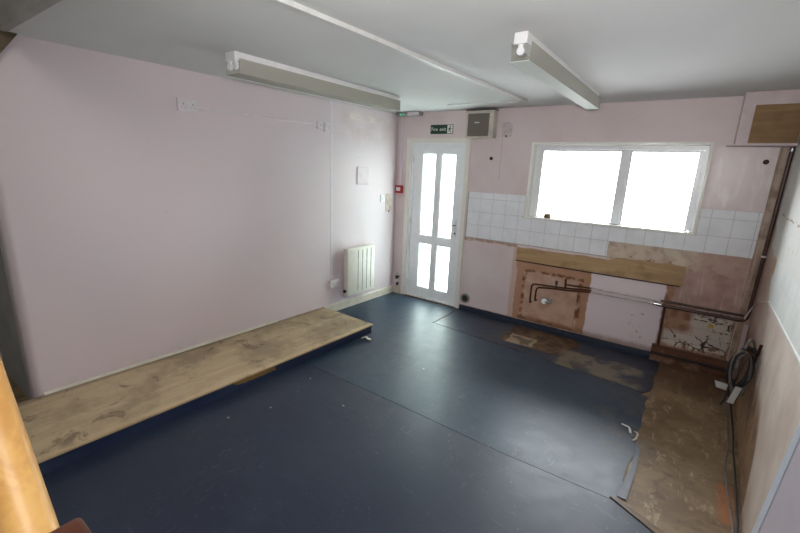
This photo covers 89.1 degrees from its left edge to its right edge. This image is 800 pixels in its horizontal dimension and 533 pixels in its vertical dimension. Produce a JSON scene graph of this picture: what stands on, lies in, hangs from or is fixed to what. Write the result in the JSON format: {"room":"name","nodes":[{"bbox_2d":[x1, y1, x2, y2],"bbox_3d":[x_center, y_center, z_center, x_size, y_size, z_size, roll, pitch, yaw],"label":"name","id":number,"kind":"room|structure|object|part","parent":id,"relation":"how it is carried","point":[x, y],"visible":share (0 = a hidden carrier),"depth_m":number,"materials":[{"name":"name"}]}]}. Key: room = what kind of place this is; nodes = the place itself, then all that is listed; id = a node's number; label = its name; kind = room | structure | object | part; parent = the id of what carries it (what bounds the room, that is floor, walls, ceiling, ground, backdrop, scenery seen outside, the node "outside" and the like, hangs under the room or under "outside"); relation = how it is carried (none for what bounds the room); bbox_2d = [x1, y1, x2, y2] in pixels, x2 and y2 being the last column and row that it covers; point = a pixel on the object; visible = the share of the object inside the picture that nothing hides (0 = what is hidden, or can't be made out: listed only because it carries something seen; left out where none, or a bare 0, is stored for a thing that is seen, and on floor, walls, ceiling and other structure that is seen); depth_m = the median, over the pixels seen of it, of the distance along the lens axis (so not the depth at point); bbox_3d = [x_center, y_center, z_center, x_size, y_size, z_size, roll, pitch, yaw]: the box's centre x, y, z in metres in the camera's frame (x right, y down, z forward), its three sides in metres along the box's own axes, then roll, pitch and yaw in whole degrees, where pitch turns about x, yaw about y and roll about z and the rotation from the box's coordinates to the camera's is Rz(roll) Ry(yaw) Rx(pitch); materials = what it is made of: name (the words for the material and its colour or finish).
{"room":"stripped-out kitchen","nodes":[
{"label":"stripped-out kitchen","id":0,"kind":"room"},
{"bbox_2d":[0,248,30,399],"bbox_3d":[-3.292,-0.600,2.073,0.940,3.300,1.900,12,17,34],"label":"wall","id":1,"kind":"structure","parent":0,"point":[10,351],"depth_m":2.86,"materials":[{"name":"grey paint"}]},
{"bbox_2d":[0,35,397,398],"bbox_3d":[-1.288,-0.960,3.879,0.220,3.300,3.820,13,17,36],"label":"wall","id":2,"kind":"structure","parent":0,"point":[135,227],"depth_m":3.12,"materials":[{"name":"pink paint"}]},
{"bbox_2d":[0,31,16,52],"bbox_3d":[-2.264,-1.211,2.274,0.048,0.211,0.205,13,17,36],"label":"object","id":3,"kind":"object","parent":2,"relation":"attached to","point":[6,38],"visible":1,"depth_m":2.28,"materials":[{"name":"brown wood"}]},
{"bbox_2d":[176,97,197,112],"bbox_3d":[-1.633,-1.236,3.116,0.041,0.092,0.151,13,17,36],"label":"power socket","id":4,"kind":"object","parent":2,"relation":"attached to","point":[189,105],"visible":1,"depth_m":3.10,"materials":[{"name":"paint"}]},
{"bbox_2d":[316,121,322,128],"bbox_3d":[-0.818,-1.445,4.147,0.033,0.070,0.070,13,17,36],"label":"junction box","id":5,"kind":"object","parent":2,"relation":"attached to","point":[319,125],"visible":1,"depth_m":4.13,"materials":[{"name":"paint"}]},
{"bbox_2d":[323,122,332,132],"bbox_3d":[-0.748,-1.449,4.232,0.041,0.096,0.106,13,17,36],"label":"power socket","id":6,"kind":"object","parent":2,"relation":"attached to","point":[327,127],"visible":1,"depth_m":4.21,"materials":[{"name":"paint"}]},
{"bbox_2d":[330,100,332,279],"bbox_3d":[-0.752,-0.791,4.453,0.004,1.941,0.032,12,17,36],"label":"conduit","id":7,"kind":"object","parent":2,"relation":"attached to","point":[331,101],"visible":0.92,"depth_m":4.45,"materials":[{"name":"paint"}]},
{"bbox_2d":[329,279,339,288],"bbox_3d":[-0.759,0.196,4.707,0.041,0.092,0.146,13,17,36],"label":"power socket","id":8,"kind":"object","parent":2,"relation":"attached to","point":[334,283],"visible":1,"depth_m":4.69,"materials":[{"name":"paint"}]},
{"bbox_2d":[324,285,392,310],"bbox_3d":[-0.488,0.409,5.152,0.019,0.100,1.256,13,17,36],"label":"baseboard","id":9,"kind":"structure","parent":2,"relation":"attached to","point":[346,303],"depth_m":5.12,"materials":[{"name":"paint"}]},
{"bbox_2d":[343,244,374,296],"bbox_3d":[-0.509,0.037,4.942,0.102,0.570,0.487,13,17,36],"label":"heater","id":10,"kind":"object","parent":2,"relation":"attached to","point":[359,260],"visible":1,"depth_m":4.88,"materials":[{"name":"white metal"}]},
{"bbox_2d":[357,167,368,183],"bbox_3d":[-0.436,-1.070,4.784,0.014,0.200,0.200,13,17,36],"label":"plate","id":11,"kind":"object","parent":2,"relation":"attached to","point":[362,172],"visible":1,"depth_m":4.78,"materials":[{"name":"paint"}]},
{"bbox_2d":[380,195,384,201],"bbox_3d":[-0.220,-0.862,5.129,0.019,0.090,0.080,13,17,36],"label":"light switch","id":12,"kind":"object","parent":2,"relation":"attached to","point":[382,197],"visible":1,"depth_m":5.12,"materials":[{"name":"white plastic"}]},
{"bbox_2d":[385,193,391,211],"bbox_3d":[-0.145,-0.822,5.246,0.012,0.237,0.120,13,17,36],"label":"plate","id":13,"kind":"object","parent":2,"relation":"attached to","point":[388,203],"visible":1,"depth_m":5.24,"materials":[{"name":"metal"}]},
{"bbox_2d":[6,362,741,532],"bbox_3d":[-0.493,1.090,2.829,5.200,0.120,5.800,12,17,34],"label":"floor","id":14,"kind":"structure","parent":0,"point":[678,484],"depth_m":2.54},
{"bbox_2d":[42,362,663,532],"bbox_3d":[-1.164,1.206,1.966,4.520,0.010,3.106,12,17,34],"label":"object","id":15,"kind":"structure","parent":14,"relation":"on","point":[308,462],"depth_m":2.24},
{"bbox_2d":[0,356,91,532],"bbox_3d":[-0.824,0.538,0.850,1.163,1.857,0.065,13,17,36],"label":"banister","id":16,"kind":"object","parent":15,"relation":"on","point":[26,506],"visible":1,"depth_m":0.51,"materials":[{"name":"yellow wood"}]},
{"bbox_3d":[-0.808,-0.024,0.718,1.146,0.703,0.051,13,17,37],"label":"handrail","id":17,"kind":"part","parent":16,"relation":"part of","materials":[{"name":"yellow wood"}]},
{"bbox_3d":[-0.395,0.917,0.592,0.048,1.277,0.054,12,17,34],"label":"newel post","id":18,"kind":"part","parent":16,"relation":"part of","materials":[{"name":"brown wood"}]},
{"bbox_2d":[17,307,372,474],"bbox_3d":[-1.480,0.807,3.311,0.764,0.115,2.930,13,17,36],"label":"platform","id":19,"kind":"object","parent":15,"relation":"on","point":[67,424],"visible":1,"depth_m":2.93,"materials":[{"name":"brown wood"}]},
{"bbox_3d":[1.252,1.293,2.004,0.040,0.006,0.456,-5,15,-26],"label":"joint strip","id":20,"kind":"part","parent":15,"relation":"part of","materials":[{"name":"brown wood"}]},
{"bbox_2d":[304,292,647,500],"bbox_3d":[0.533,0.790,3.957,3.238,0.009,2.310,12,17,34],"label":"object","id":21,"kind":"structure","parent":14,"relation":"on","point":[560,421],"depth_m":3.20,"materials":[{"name":"blue plastic"}]},
{"bbox_3d":[0.550,0.578,4.819,0.018,0.005,0.610,12,17,34],"label":"joint strip","id":22,"kind":"part","parent":21,"relation":"part of","materials":[{"name":"plastic"}]},
{"bbox_2d":[617,442,640,499],"bbox_3d":[1.382,1.199,2.414,0.045,0.004,0.602,13,17,37],"label":"flap","id":23,"kind":"object","parent":21,"relation":"on","point":[623,492],"visible":1,"depth_m":2.34,"materials":[{"name":"grey plastic"}]},
{"bbox_2d":[434,309,659,393],"bbox_3d":[1.364,0.783,4.134,2.146,0.004,0.846,12,17,34],"label":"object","id":24,"kind":"structure","parent":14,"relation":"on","point":[632,371],"depth_m":3.99,"materials":[{"name":"blue plastic"}]},
{"bbox_2d":[715,380,727,389],"bbox_3d":[2.658,0.984,3.345,0.114,0.055,0.064,7,14,18],"label":"paper tag","id":25,"kind":"object","parent":14,"relation":"on","point":[718,384],"visible":0.71,"depth_m":3.35,"materials":[{"name":"white paper"}]},
{"bbox_2d":[724,401,733,532],"bbox_3d":[1.805,1.139,2.209,0.061,0.262,1.330,12,17,35],"label":"cable","id":26,"kind":"object","parent":14,"relation":"on","point":[727,415],"visible":0.99,"depth_m":2.40,"materials":[{"name":"grey rubber"}]},
{"bbox_2d":[730,403,738,532],"bbox_3d":[1.825,1.141,2.201,0.068,0.262,1.341,12,17,35],"label":"cable","id":27,"kind":"object","parent":14,"relation":"on","point":[731,412],"visible":0.95,"depth_m":2.37,"materials":[{"name":"brown plastic"}]},
{"bbox_2d":[751,422,799,532],"bbox_3d":[1.227,0.737,1.233,0.010,1.438,1.199,13,17,36],"label":"panel","id":28,"kind":"object","parent":14,"relation":"on","point":[780,511],"visible":1,"depth_m":1.45,"materials":[{"name":"purple paint"}]},
{"bbox_3d":[1.200,0.787,1.210,0.007,1.349,1.115,13,17,36],"label":"panel","id":29,"kind":"part","parent":28,"relation":"part of","materials":[{"name":"purple paint"}]},
{"bbox_2d":[8,0,799,112],"bbox_3d":[0.475,-1.392,2.762,4.300,0.120,3.930,12,17,34],"label":"ceiling","id":30,"kind":"structure","parent":0,"point":[626,50],"depth_m":2.18,"materials":[{"name":"white paint"}]},
{"bbox_2d":[0,0,61,31],"bbox_3d":[-0.710,-1.467,1.117,4.100,0.962,0.040,12,17,34],"label":"beam","id":31,"kind":"structure","parent":30,"relation":"attached to","point":[13,13],"depth_m":2.02,"materials":[{"name":"grey paint"}]},
{"bbox_2d":[225,51,399,107],"bbox_3d":[-0.550,-1.414,3.208,0.148,0.128,1.727,12,17,34],"label":"strip light","id":32,"kind":"object","parent":30,"relation":"attached to","point":[236,57],"visible":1,"depth_m":2.93,"materials":[{"name":"white plastic"}]},
{"bbox_2d":[268,0,526,105],"bbox_3d":[-0.090,-1.336,2.740,0.839,0.022,3.196,12,17,34],"label":"conduit","id":33,"kind":"object","parent":30,"relation":"attached to","point":[289,4],"visible":1,"depth_m":2.18,"materials":[{"name":"white plastic"}]},
{"bbox_2d":[396,111,423,116],"bbox_3d":[0.113,-1.845,4.917,0.340,0.050,0.112,12,17,34],"label":"emergency light","id":34,"kind":"object","parent":30,"relation":"attached to","point":[408,113],"visible":1,"depth_m":4.87,"materials":[{"name":"grey plastic"}]},
{"bbox_3d":[0.160,-1.821,4.841,0.160,0.034,0.026,12,17,34],"label":"label panel","id":35,"kind":"part","parent":34,"relation":"part of","materials":[{"name":"paint"}]},
{"bbox_2d":[510,31,598,108],"bbox_3d":[1.087,-1.211,2.649,0.104,0.128,1.737,12,17,34],"label":"strip light","id":36,"kind":"object","parent":30,"relation":"attached to","point":[525,41],"visible":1,"depth_m":2.34,"materials":[{"name":"white plastic"}]},
{"bbox_2d":[510,60,598,108],"bbox_3d":[1.085,-1.150,2.664,0.096,0.003,1.701,12,17,34],"label":"diffuser","id":37,"kind":"object","parent":36,"relation":"attached to","point":[528,66],"depth_m":2.41,"materials":[{"name":"white plastic"}]},
{"bbox_2d":[726,89,799,146],"bbox_3d":[2.781,-1.115,3.087,0.405,0.387,0.210,12,17,34],"label":"bulkhead","id":38,"kind":"object","parent":30,"relation":"attached to","point":[767,118],"visible":0.99,"depth_m":3.00,"materials":[{"name":"pink paint"}]},
{"bbox_3d":[2.770,-1.051,2.988,0.280,0.273,0.008,12,17,34],"label":"panel","id":39,"kind":"part","parent":38,"relation":"part of","materials":[{"name":"brown wood"}]},
{"bbox_2d":[392,96,789,378],"bbox_3d":[1.488,-0.543,4.436,4.250,2.443,0.220,12,17,34],"label":"wall","id":40,"kind":"structure","parent":0,"point":[493,280],"depth_m":3.97,"materials":[{"name":"pink paint"}]},
{"bbox_2d":[393,285,399,292],"bbox_3d":[-0.048,0.318,5.603,0.105,0.102,0.018,12,17,34],"label":"baseboard","id":41,"kind":"structure","parent":40,"relation":"attached to","point":[395,289],"depth_m":5.59,"materials":[{"name":"paint"}]},
{"bbox_2d":[395,272,399,286],"bbox_3d":[-0.041,0.182,5.545,0.046,0.199,0.074,-5,16,-28],"label":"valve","id":42,"kind":"object","parent":40,"relation":"attached to","point":[396,275],"visible":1,"depth_m":5.53,"materials":[{"name":"black metal"}]},
{"bbox_2d":[395,185,402,192],"bbox_3d":[-0.011,-1.004,5.274,0.104,0.100,0.048,12,17,34],"label":"fire alarm","id":43,"kind":"object","parent":40,"relation":"attached to","point":[398,188],"visible":1,"depth_m":5.25,"materials":[{"name":"red plastic"}]},
{"bbox_2d":[399,119,403,183],"bbox_3d":[0.017,-1.455,5.173,0.026,0.800,0.022,12,17,34],"label":"conduit","id":44,"kind":"object","parent":40,"relation":"attached to","point":[402,120],"visible":1,"depth_m":5.16,"materials":[{"name":"plastic"}]},
{"bbox_2d":[401,138,470,307],"bbox_3d":[0.428,-0.543,5.105,0.879,2.043,0.139,12,17,34],"label":"door","id":45,"kind":"structure","parent":40,"relation":"in","point":[437,169],"depth_m":5.09,"materials":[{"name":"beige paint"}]},
{"bbox_3d":[0.325,-0.015,5.328,0.192,0.597,0.006,12,17,34],"label":"pane","id":46,"kind":"part","parent":45,"relation":"part of","materials":[{"name":"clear glass"}]},
{"bbox_3d":[0.360,-0.895,5.113,0.192,1.019,0.006,12,17,34],"label":"pane","id":47,"kind":"part","parent":45,"relation":"part of","materials":[{"name":"clear glass"}]},
{"bbox_3d":[0.546,0.031,5.174,0.198,0.597,0.006,12,17,34],"label":"pane","id":48,"kind":"part","parent":45,"relation":"part of","materials":[{"name":"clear glass"}]},
{"bbox_3d":[0.581,-0.848,4.960,0.198,1.019,0.006,12,17,34],"label":"pane","id":49,"kind":"part","parent":45,"relation":"part of","materials":[{"name":"clear glass"}]},
{"bbox_3d":[0.672,-0.459,4.935,0.027,0.220,0.014,12,17,34],"label":"handle","id":50,"kind":"part","parent":45,"relation":"part of","materials":[{"name":"white plastic"}]},
{"bbox_2d":[430,124,452,133],"bbox_3d":[0.492,-1.620,4.796,0.304,0.104,0.008,12,17,34],"label":"exit sign","id":51,"kind":"object","parent":40,"relation":"attached to","point":[435,129],"visible":1,"depth_m":4.79,"materials":[{"name":"green plastic"}]},
{"bbox_2d":[460,293,469,302],"bbox_3d":[0.799,0.391,4.998,0.124,0.124,0.012,12,17,34],"label":"waste hole","id":52,"kind":"object","parent":40,"relation":"attached to","point":[464,297],"visible":1,"depth_m":5.00,"materials":[{"name":"grey plastic"}]},
{"bbox_2d":[465,109,498,138],"bbox_3d":[0.893,-1.560,4.452,0.336,0.293,0.104,12,17,34],"label":"fan","id":53,"kind":"object","parent":40,"relation":"attached to","point":[481,123],"visible":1,"depth_m":4.41,"materials":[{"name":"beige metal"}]},
{"bbox_2d":[501,122,512,137],"bbox_3d":[1.145,-1.463,4.347,0.122,0.165,0.008,12,17,34],"label":"wall plate","id":54,"kind":"object","parent":40,"relation":"attached to","point":[507,127],"visible":1,"depth_m":4.35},
{"bbox_2d":[541,297,551,304],"bbox_3d":[1.577,0.378,4.385,0.129,0.092,0.069,12,17,34],"label":"pipe","id":55,"kind":"object","parent":40,"relation":"attached to","point":[544,300],"visible":1,"depth_m":4.38,"materials":[{"name":"white plastic"}]},
{"bbox_2d":[458,304,649,357],"bbox_3d":[1.565,0.671,4.478,2.060,0.065,0.035,12,17,34],"label":"vinyl upstand","id":56,"kind":"object","parent":40,"relation":"attached to","point":[574,335],"visible":0.97,"depth_m":4.38,"materials":[{"name":"blue plastic"}]},
{"bbox_2d":[529,279,590,302],"bbox_3d":[1.685,0.285,4.287,0.606,0.349,0.066,12,17,34],"label":"copper pipe","id":57,"kind":"object","parent":40,"relation":"attached to","point":[565,283],"visible":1,"depth_m":4.20,"materials":[{"name":"brown metal"}]},
{"bbox_2d":[534,280,590,300],"bbox_3d":[1.704,0.291,4.266,0.547,0.279,0.081,12,17,34],"label":"copper pipe","id":58,"kind":"object","parent":40,"relation":"attached to","point":[556,281],"visible":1,"depth_m":4.25,"materials":[{"name":"brown metal"}]},
{"bbox_2d":[516,247,685,285],"bbox_3d":[1.925,-0.040,4.070,1.540,0.190,0.020,12,17,34],"label":"batten","id":59,"kind":"object","parent":40,"relation":"attached to","point":[671,274],"visible":1,"depth_m":3.95,"materials":[{"name":"brown wood"}]},
{"bbox_2d":[516,260,679,286],"bbox_3d":[1.909,0.056,4.103,1.530,0.018,0.014,12,17,34],"label":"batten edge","id":60,"kind":"object","parent":59,"relation":"attached to","point":[516,260],"visible":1,"depth_m":4.04,"materials":[{"name":"brown wood"}]},
{"bbox_2d":[465,191,763,258],"bbox_3d":[1.848,-0.392,4.057,2.617,0.535,0.010,12,17,34],"label":"tile backsplash","id":61,"kind":"structure","parent":40,"relation":"attached to","point":[490,216],"depth_m":4.05,"materials":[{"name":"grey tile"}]},
{"bbox_2d":[524,142,714,235],"bbox_3d":[2.033,-0.796,3.957,1.525,0.785,0.214,12,17,34],"label":"window","id":62,"kind":"structure","parent":40,"relation":"in","point":[706,149],"depth_m":3.85,"materials":[{"name":"white paint"}]},
{"bbox_2d":[544,213,550,217],"bbox_3d":[1.555,-0.536,4.286,0.072,0.046,0.072,12,17,34],"label":"tub","id":63,"kind":"object","parent":62,"relation":"on","point":[546,215],"visible":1,"depth_m":4.26,"materials":[{"name":"brown"}]},
{"bbox_3d":[1.804,-0.825,4.117,0.832,0.699,0.022,12,17,34],"label":"sash","id":64,"kind":"part","parent":62,"relation":"part of","materials":[{"name":"glass"}]},
{"bbox_3d":[2.018,-0.425,4.048,1.521,0.020,0.214,12,17,34],"label":"sill","id":65,"kind":"part","parent":62,"relation":"part of","materials":[{"name":"white paint"}]},
{"bbox_3d":[2.373,-0.712,3.750,0.601,0.699,0.022,12,17,34],"label":"sash","id":66,"kind":"part","parent":62,"relation":"part of","materials":[{"name":"clear glass"}]},
{"bbox_2d":[591,287,658,301],"bbox_3d":[2.154,0.268,3.910,0.585,0.019,0.019,12,17,34],"label":"pipe","id":67,"kind":"object","parent":40,"relation":"attached to","point":[591,287],"visible":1,"depth_m":3.89,"materials":[{"name":"white metal"}]},
{"bbox_2d":[590,291,660,306],"bbox_3d":[2.156,0.301,3.906,0.605,0.036,0.034,12,17,34],"label":"pipe","id":68,"kind":"object","parent":40,"relation":"attached to","point":[653,303],"visible":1,"depth_m":3.87,"materials":[{"name":"white metal"}]},
{"bbox_2d":[656,307,665,344],"bbox_3d":[2.433,0.551,3.780,0.029,0.385,0.022,12,17,34],"label":"pipe","id":69,"kind":"object","parent":40,"relation":"attached to","point":[664,308],"visible":0.9,"depth_m":3.77,"materials":[{"name":"brown metal"}]},
{"bbox_2d":[649,343,731,378],"bbox_3d":[2.646,0.861,3.709,0.620,0.155,0.055,12,17,34],"label":"plinth","id":70,"kind":"object","parent":40,"relation":"attached to","point":[712,366],"visible":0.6,"depth_m":3.70,"materials":[{"name":"wood"}]},
{"bbox_3d":[2.652,0.818,3.704,0.620,0.070,0.040,12,17,34],"label":"rail","id":71,"kind":"part","parent":70,"relation":"part of","materials":[{"name":"brown wood"}]},
{"bbox_2d":[659,304,736,359],"bbox_3d":[2.667,0.587,3.664,0.512,0.400,0.008,12,17,34],"label":"plaster patch","id":72,"kind":"object","parent":40,"relation":"attached to","point":[705,335],"visible":0.79,"depth_m":3.65,"materials":[{"name":"beige paint"}]},
{"bbox_2d":[660,300,743,316],"bbox_3d":[2.649,0.365,3.581,0.600,0.024,0.022,12,17,34],"label":"pipe","id":73,"kind":"object","parent":40,"relation":"attached to","point":[664,301],"visible":1,"depth_m":3.56,"materials":[{"name":"metal"}]},
{"bbox_2d":[727,147,788,360],"bbox_3d":[2.923,-0.045,3.331,0.048,1.793,0.022,12,17,34],"label":"board","id":74,"kind":"object","parent":40,"relation":"attached to","point":[781,161],"visible":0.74,"depth_m":3.29,"materials":[{"name":"brown wood"}]},
{"bbox_2d":[735,138,799,532],"bbox_3d":[1.389,-0.148,0.999,0.200,3.300,5.532,13,17,36],"label":"wall","id":75,"kind":"structure","parent":0,"point":[768,410],"depth_m":2.22,"materials":[{"name":"pink paint"}]},
{"bbox_2d":[661,147,795,321],"bbox_3d":[2.685,-0.263,3.389,0.634,1.416,0.036,12,17,34],"label":"pipe","id":76,"kind":"object","parent":75,"relation":"attached to","point":[791,149],"visible":0.98,"depth_m":3.25,"materials":[{"name":"brown metal"}]},
{"bbox_2d":[719,338,762,409],"bbox_3d":[2.227,0.710,2.669,0.158,0.510,0.176,12,17,34],"label":"cable coil","id":77,"kind":"object","parent":75,"relation":"hanging from","point":[753,353],"visible":0.92,"depth_m":2.65,"materials":[{"name":"black plastic"}]},
{"bbox_2d":[727,386,741,403],"bbox_3d":[2.158,0.831,2.621,0.068,0.126,0.002,4,14,6],"label":"paper tag","id":78,"kind":"object","parent":77,"relation":"hanging from","point":[736,391],"visible":1,"depth_m":2.62,"materials":[{"name":"white paper"}]},
{"bbox_2d":[744,301,767,318],"bbox_3d":[2.679,0.339,3.049,0.046,0.337,0.717,12,17,34],"label":"cable","id":79,"kind":"object","parent":75,"relation":"attached to","point":[760,301],"visible":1,"depth_m":3.29,"materials":[{"name":"white plastic"}]},
{"bbox_2d":[767,301,799,366],"bbox_3d":[2.009,0.322,2.137,0.007,0.086,1.492,13,17,36],"label":"adhesive edge","id":80,"kind":"object","parent":75,"relation":"attached to","point":[793,350],"visible":1,"depth_m":1.99,"materials":[{"name":"white plastic"}]}
]}

